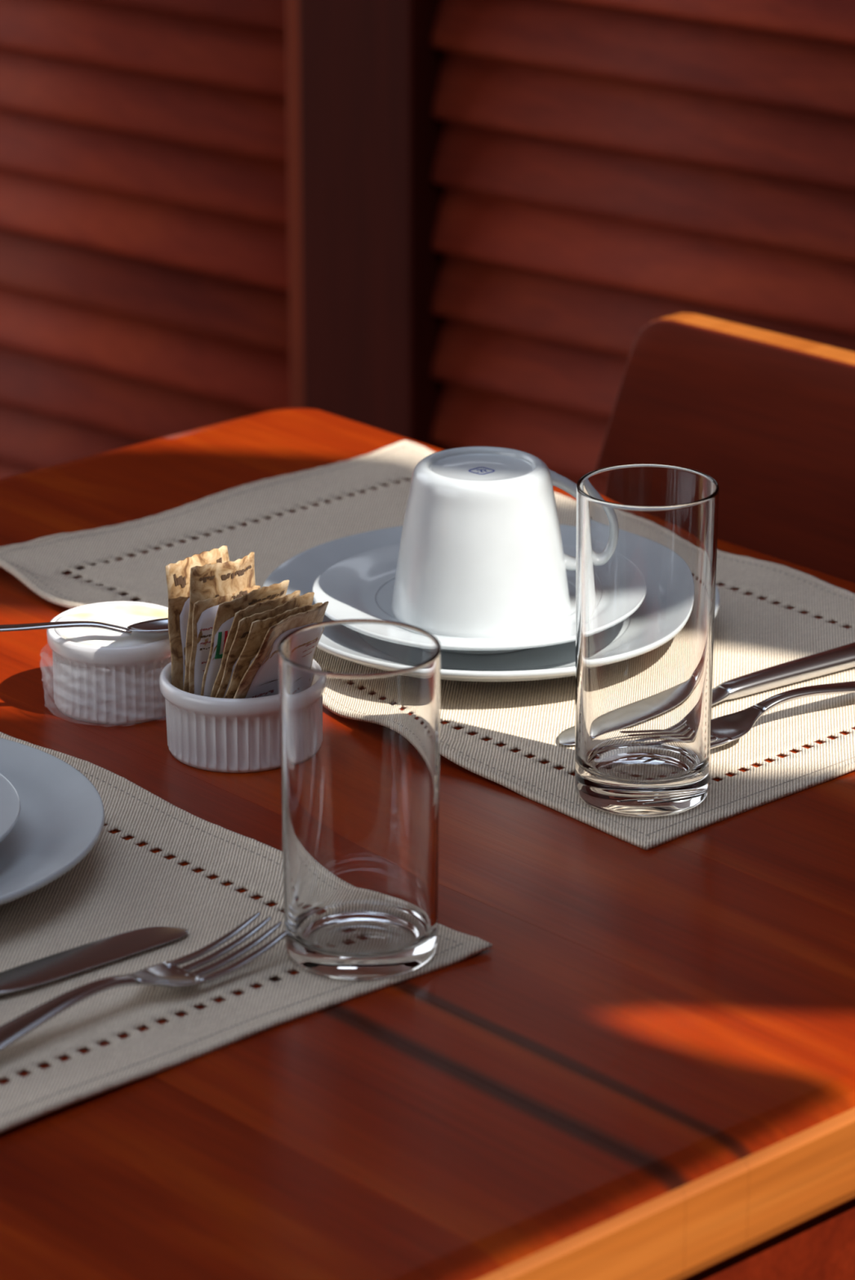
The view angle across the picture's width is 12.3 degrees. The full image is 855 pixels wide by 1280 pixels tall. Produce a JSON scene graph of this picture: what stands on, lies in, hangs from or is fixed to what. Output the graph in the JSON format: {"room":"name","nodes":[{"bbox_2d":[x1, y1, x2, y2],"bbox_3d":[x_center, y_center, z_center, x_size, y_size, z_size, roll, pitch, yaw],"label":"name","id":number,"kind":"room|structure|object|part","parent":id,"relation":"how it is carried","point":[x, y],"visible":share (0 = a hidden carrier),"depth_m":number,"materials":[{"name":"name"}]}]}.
{"room":"restaurant dining area","nodes":[
{"label":"restaurant dining area","id":0,"kind":"room"},
{"bbox_3d":[-1.643,0.627,2.458,8.800,0.050,5.890,-17,26,-39],"label":"floor","id":1,"kind":"structure","parent":0,"visible":0},
{"bbox_2d":[0,408,854,1279],"bbox_3d":[-0.248,0.456,1.758,1.212,0.750,0.828,-17,26,-39],"label":"dining table","id":2,"kind":"object","parent":1,"relation":"on","point":[646,1071],"visible":0.48,"depth_m":1.48,"materials":[{"name":"brown wood"}]},
{"bbox_2d":[46,601,171,724],"bbox_3d":[-0.142,0.011,1.830,0.066,0.038,0.066,17,26,39],"label":"ramekin","id":3,"kind":"object","parent":2,"relation":"on","point":[94,684],"visible":0.68,"depth_m":1.81,"materials":[{"name":"ceramic"}]},
{"bbox_2d":[0,617,168,635],"bbox_3d":[-0.197,-0.005,1.799,0.184,0.008,0.017,-2,20,-5],"label":"teaspoon","id":4,"kind":"object","parent":3,"relation":"on","point":[157,625],"visible":0.84,"depth_m":1.80,"materials":[{"name":"metal"}]},
{"bbox_3d":[-0.211,-0.005,1.797,0.154,0.007,0.010,-1,20,-2],"label":"handle","id":5,"kind":"part","parent":4,"relation":"part of","materials":[{"name":"metal"}]},
{"bbox_2d":[127,617,168,633],"bbox_3d":[-0.121,-0.005,1.805,0.033,0.004,0.015,-7,21,-17],"label":"bowl","id":6,"kind":"object","parent":4,"relation":"attached to","point":[157,625],"depth_m":1.81,"materials":[{"name":"metal"}]},
{"bbox_2d":[54,604,168,646],"bbox_3d":[-0.142,-0.006,1.824,0.058,0.009,0.058,-17,26,-39],"label":"sugar","id":7,"kind":"object","parent":3,"relation":"in","point":[125,615],"visible":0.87,"depth_m":1.82,"materials":[{"name":"white food"}]},
{"bbox_2d":[159,662,280,773],"bbox_3d":[-0.084,0.031,1.776,0.071,0.036,0.071,17,26,39],"label":"ramekin","id":8,"kind":"object","parent":2,"relation":"on","point":[211,734],"visible":0.59,"depth_m":1.75,"materials":[{"name":"ceramic"}]},
{"bbox_2d":[164,545,229,690],"bbox_3d":[-0.102,-0.001,1.786,0.043,0.080,0.014,-17,26,-39],"label":"sachet","id":9,"kind":"object","parent":8,"relation":"in","point":[177,574],"visible":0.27,"depth_m":1.77,"materials":[{"name":"paper"}]},
{"bbox_2d":[173,573,186,587],"bbox_3d":[-0.110,-0.027,1.764,0.001,0.007,0.008,15,25,35],"label":"print","id":10,"kind":"object","parent":9,"relation":"on","point":[180,580],"depth_m":1.76},
{"bbox_3d":[-0.099,0.005,1.786,0.034,0.058,0.007,-19,27,-41],"label":"label panel","id":11,"kind":"part","parent":9,"relation":"part of","materials":[{"name":"white paper"}]},
{"bbox_2d":[182,551,255,692],"bbox_3d":[-0.092,0.001,1.775,0.044,0.083,0.010,-19,27,-41],"label":"sachet","id":12,"kind":"object","parent":8,"relation":"in","point":[206,581],"visible":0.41,"depth_m":1.76,"materials":[{"name":"paper"}]},
{"bbox_2d":[200,575,214,582],"bbox_3d":[-0.097,-0.027,1.753,0.009,0.003,0.001,-17,26,-39],"label":"print","id":13,"kind":"object","parent":12,"relation":"on","point":[202,578],"depth_m":1.75},
{"bbox_2d":[215,590,247,599],"bbox_3d":[-0.088,-0.019,1.765,0.002,0.005,0.026,17,26,38],"label":"print","id":14,"kind":"object","parent":12,"relation":"on","point":[239,593],"depth_m":1.77},
{"bbox_2d":[221,564,251,579],"bbox_3d":[-0.084,-0.030,1.768,0.002,0.004,0.024,12,23,30],"label":"print","id":15,"kind":"object","parent":12,"relation":"on","point":[228,571],"depth_m":1.77},
{"bbox_2d":[188,585,260,695],"bbox_3d":[-0.090,0.009,1.776,0.044,0.068,0.009,-19,27,-42],"label":"sachet","id":16,"kind":"object","parent":8,"relation":"in","point":[204,612],"visible":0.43,"depth_m":1.76,"materials":[{"name":"paper"}]},
{"bbox_2d":[200,634,212,638],"bbox_3d":[-0.092,-0.004,1.764,0.001,0.002,0.024,17,26,39],"label":"print","id":17,"kind":"object","parent":16,"relation":"on","point":[202,636],"depth_m":1.76},
{"bbox_3d":[-0.092,0.011,1.774,0.033,0.060,0.007,-18,27,-41],"label":"label panel","id":18,"kind":"part","parent":16,"relation":"part of","materials":[{"name":"paper"}]},
{"bbox_2d":[200,579,288,697],"bbox_3d":[-0.082,0.010,1.767,0.043,0.073,0.023,-17,26,-39],"label":"sachet","id":19,"kind":"object","parent":8,"relation":"in","point":[226,611],"visible":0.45,"depth_m":1.75,"materials":[{"name":"paper"}]},
{"bbox_2d":[214,653,222,658],"bbox_3d":[-0.092,0.007,1.751,0.005,0.003,0.001,-12,23,-30],"label":"print","id":20,"kind":"object","parent":19,"relation":"on","point":[216,655],"depth_m":1.75},
{"bbox_2d":[215,631,222,655],"bbox_3d":[-0.092,0.002,1.746,0.002,0.012,0.003,-16,26,-38],"label":"print","id":21,"kind":"object","parent":19,"relation":"on","point":[218,634],"depth_m":1.75},
{"bbox_3d":[-0.087,0.014,1.765,0.029,0.060,0.018,-17,26,-39],"label":"label panel","id":22,"kind":"part","parent":19,"relation":"part of","materials":[{"name":"paper"}]},
{"bbox_2d":[222,630,227,651],"bbox_3d":[-0.089,0.001,1.748,0.002,0.010,0.002,-16,25,-37],"label":"print","id":23,"kind":"object","parent":19,"relation":"on","point":[224,632],"depth_m":1.75},
{"bbox_2d":[248,590,284,604],"bbox_3d":[-0.071,-0.018,1.757,0.022,0.002,0.001,-19,27,-41],"label":"print","id":24,"kind":"object","parent":19,"relation":"on","point":[255,597],"depth_m":1.76},
{"bbox_2d":[209,590,300,697],"bbox_3d":[-0.078,0.012,1.764,0.044,0.070,0.029,-17,26,-39],"label":"sachet","id":25,"kind":"object","parent":8,"relation":"in","point":[259,607],"visible":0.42,"depth_m":1.75,"materials":[{"name":"paper"}]},
{"bbox_2d":[214,591,314,697],"bbox_3d":[-0.075,0.013,1.763,0.045,0.070,0.030,-17,26,-39],"label":"sachet","id":26,"kind":"object","parent":8,"relation":"in","point":[244,624],"visible":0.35,"depth_m":1.74,"materials":[{"name":"paper"}]},
{"bbox_3d":[-0.082,0.022,1.762,0.021,0.046,0.020,-17,26,-39],"label":"label panel","id":27,"kind":"part","parent":26,"relation":"part of","materials":[{"name":"paper"}]},
{"bbox_2d":[240,631,248,639],"bbox_3d":[-0.077,-0.003,1.738,0.011,0.003,0.001,-17,26,-39],"label":"print","id":28,"kind":"object","parent":26,"relation":"on","point":[243,635],"depth_m":1.74},
{"bbox_2d":[223,602,322,698],"bbox_3d":[-0.071,0.015,1.759,0.045,0.069,0.035,-17,26,-39],"label":"sachet","id":29,"kind":"object","parent":8,"relation":"in","point":[259,628],"visible":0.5,"depth_m":1.74,"materials":[{"name":"paper"}]},
{"bbox_2d":[233,600,328,698],"bbox_3d":[-0.067,0.017,1.752,0.045,0.071,0.048,-17,26,-39],"label":"sachet","id":30,"kind":"object","parent":8,"relation":"in","point":[260,679],"visible":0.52,"depth_m":1.74,"materials":[{"name":"paper"}]},
{"bbox_2d":[251,689,273,697],"bbox_3d":[-0.073,0.024,1.755,0.001,0.003,0.015,16,25,37],"label":"print","id":31,"kind":"object","parent":30,"relation":"attached to","point":[255,693],"depth_m":1.75,"materials":[{"name":"red"}]},
{"bbox_3d":[-0.067,0.018,1.756,0.038,0.060,0.037,-17,26,-39],"label":"label panel","id":32,"kind":"part","parent":30,"relation":"part of","materials":[{"name":"paper"}]},
{"bbox_2d":[0,731,491,1133],"bbox_3d":[-0.256,0.093,1.651,0.307,0.006,0.501,-17,26,-39],"label":"placemat","id":33,"kind":"object","parent":2,"relation":"on","point":[120,886],"visible":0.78,"depth_m":1.57,"materials":[{"name":"fabric"}]},
{"bbox_2d":[0,737,104,905],"bbox_3d":[-0.244,0.085,1.645,0.221,0.022,0.221,1,20,4],"label":"dinner plate","id":34,"kind":"object","parent":33,"relation":"on","point":[60,820],"visible":0.98,"depth_m":1.66,"materials":[{"name":"white ceramic"}]},
{"bbox_2d":[0,773,20,841],"bbox_3d":[-0.248,0.080,1.641,0.160,0.020,0.160,-9,22,-22],"label":"saucer","id":35,"kind":"object","parent":34,"relation":"on","point":[10,803],"visible":1,"depth_m":1.64,"materials":[{"name":"white ceramic"}]},
{"bbox_2d":[0,926,188,995],"bbox_3d":[-0.179,0.136,1.523,0.212,0.008,0.021,-16,26,-37],"label":"knife","id":36,"kind":"object","parent":33,"relation":"on","point":[98,953],"visible":1,"depth_m":1.56,"materials":[{"name":"metal"}]},
{"bbox_2d":[0,911,286,1051],"bbox_3d":[-0.131,0.139,1.505,0.199,0.015,0.024,-18,27,-41],"label":"fork","id":37,"kind":"object","parent":33,"relation":"on","point":[167,974],"visible":1,"depth_m":1.54,"materials":[{"name":"metal"}]},
{"bbox_3d":[-0.158,0.148,1.480,0.125,0.015,0.018,-19,27,-41],"label":"handle","id":38,"kind":"part","parent":37,"relation":"part of","materials":[{"name":"metal"}]},
{"bbox_2d":[277,618,440,980],"bbox_3d":[-0.026,0.063,1.549,0.063,0.129,0.063,-17,26,-39],"label":"water glass","id":39,"kind":"object","parent":33,"relation":"on","point":[359,699],"visible":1,"depth_m":1.53,"materials":[{"name":"clear glass"}]},
{"bbox_2d":[0,440,854,850],"bbox_3d":[0.040,-0.015,1.936,0.308,0.012,0.497,-17,26,-39],"label":"placemat","id":40,"kind":"object","parent":2,"relation":"on","point":[752,634],"visible":0.45,"depth_m":1.93,"materials":[{"name":"fabric"}]},
{"bbox_2d":[262,524,719,681],"bbox_3d":[0.030,-0.013,1.913,0.221,0.022,0.221,0,20,1],"label":"dinner plate","id":41,"kind":"object","parent":40,"relation":"on","point":[302,570],"visible":0.2,"depth_m":1.88,"materials":[{"name":"white ceramic"}]},
{"bbox_2d":[311,542,576,654],"bbox_3d":[0.025,-0.015,1.903,0.160,0.020,0.160,-9,22,-22],"label":"saucer","id":42,"kind":"object","parent":41,"relation":"on","point":[360,584],"visible":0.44,"depth_m":1.90,"materials":[{"name":"white ceramic"}]},
{"bbox_2d":[391,446,576,638],"bbox_3d":[0.029,-0.047,1.870,0.093,0.074,0.085,10,22,25],"label":"coffee cup","id":43,"kind":"object","parent":42,"relation":"on","point":[481,554],"visible":0.97,"depth_m":1.84,"materials":[{"name":"white ceramic"}]},
{"bbox_3d":[0.071,-0.058,1.878,0.033,0.051,0.013,-4,20,-11],"label":"handle","id":44,"kind":"part","parent":43,"relation":"part of","materials":[{"name":"white ceramic"}]},
{"bbox_2d":[574,463,719,817],"bbox_3d":[0.093,0.001,1.701,0.060,0.141,0.060,-14,24,-33],"label":"water glass","id":45,"kind":"object","parent":40,"relation":"on","point":[646,534],"visible":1,"depth_m":1.68,"materials":[{"name":"clear glass"}]},
{"bbox_2d":[558,642,854,745],"bbox_3d":[0.143,0.021,1.838,0.212,0.008,0.021,-14,24,-34],"label":"knife","id":46,"kind":"object","parent":40,"relation":"on","point":[842,657],"visible":0.57,"depth_m":1.85,"materials":[{"name":"metal"}]},
{"bbox_3d":[0.096,0.034,1.806,0.096,0.005,0.020,-14,24,-34],"label":"blade","id":47,"kind":"part","parent":46,"relation":"part of","materials":[{"name":"metal"}]},
{"bbox_3d":[0.183,0.012,1.863,0.116,0.008,0.018,-14,24,-34],"label":"handle","id":48,"kind":"part","parent":46,"relation":"part of","materials":[{"name":"metal"}]},
{"bbox_2d":[710,680,854,749],"bbox_3d":[0.170,0.029,1.806,0.199,0.015,0.024,-14,24,-34],"label":"fork","id":49,"kind":"object","parent":40,"relation":"on","point":[725,729],"visible":0.46,"depth_m":1.79,"materials":[{"name":"metal"}]},
{"bbox_3d":[0.199,0.022,1.827,0.125,0.015,0.018,-14,24,-34],"label":"handle","id":50,"kind":"part","parent":49,"relation":"part of","materials":[{"name":"metal"}]},
{"bbox_2d":[595,312,854,583],"bbox_3d":[0.132,0.313,2.090,0.579,0.792,0.802,-17,26,-39],"label":"dining chair","id":51,"kind":"object","parent":1,"relation":"on","point":[769,416],"visible":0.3,"depth_m":2.28,"materials":[{"name":"brown wood"}]},
{"bbox_3d":[0.046,-0.370,3.224,0.979,1.300,6.332,-17,26,-39],"label":"wall","id":52,"kind":"structure","parent":0,"visible":0},
{"bbox_2d":[0,0,303,479],"bbox_3d":[-0.338,-0.461,3.445,0.664,1.280,0.057,15,25,36],"label":"louvered shutter","id":53,"kind":"object","parent":52,"relation":"attached to","point":[151,254],"visible":0.34,"depth_m":3.39,"materials":[{"name":"brown wood"}]},
{"bbox_2d":[298,0,446,449],"bbox_3d":[-0.033,-0.368,3.219,0.117,1.300,0.082,15,25,36],"label":"trim","id":54,"kind":"structure","parent":52,"relation":"attached to","point":[370,70],"depth_m":3.19,"materials":[{"name":"brown wood"}]},
{"bbox_2d":[431,0,854,486],"bbox_3d":[0.283,-0.289,2.973,0.699,1.280,0.057,15,25,36],"label":"louvered shutter","id":55,"kind":"object","parent":52,"relation":"attached to","point":[607,170],"visible":0.43,"depth_m":3.06,"materials":[{"name":"brown wood"}]}
]}

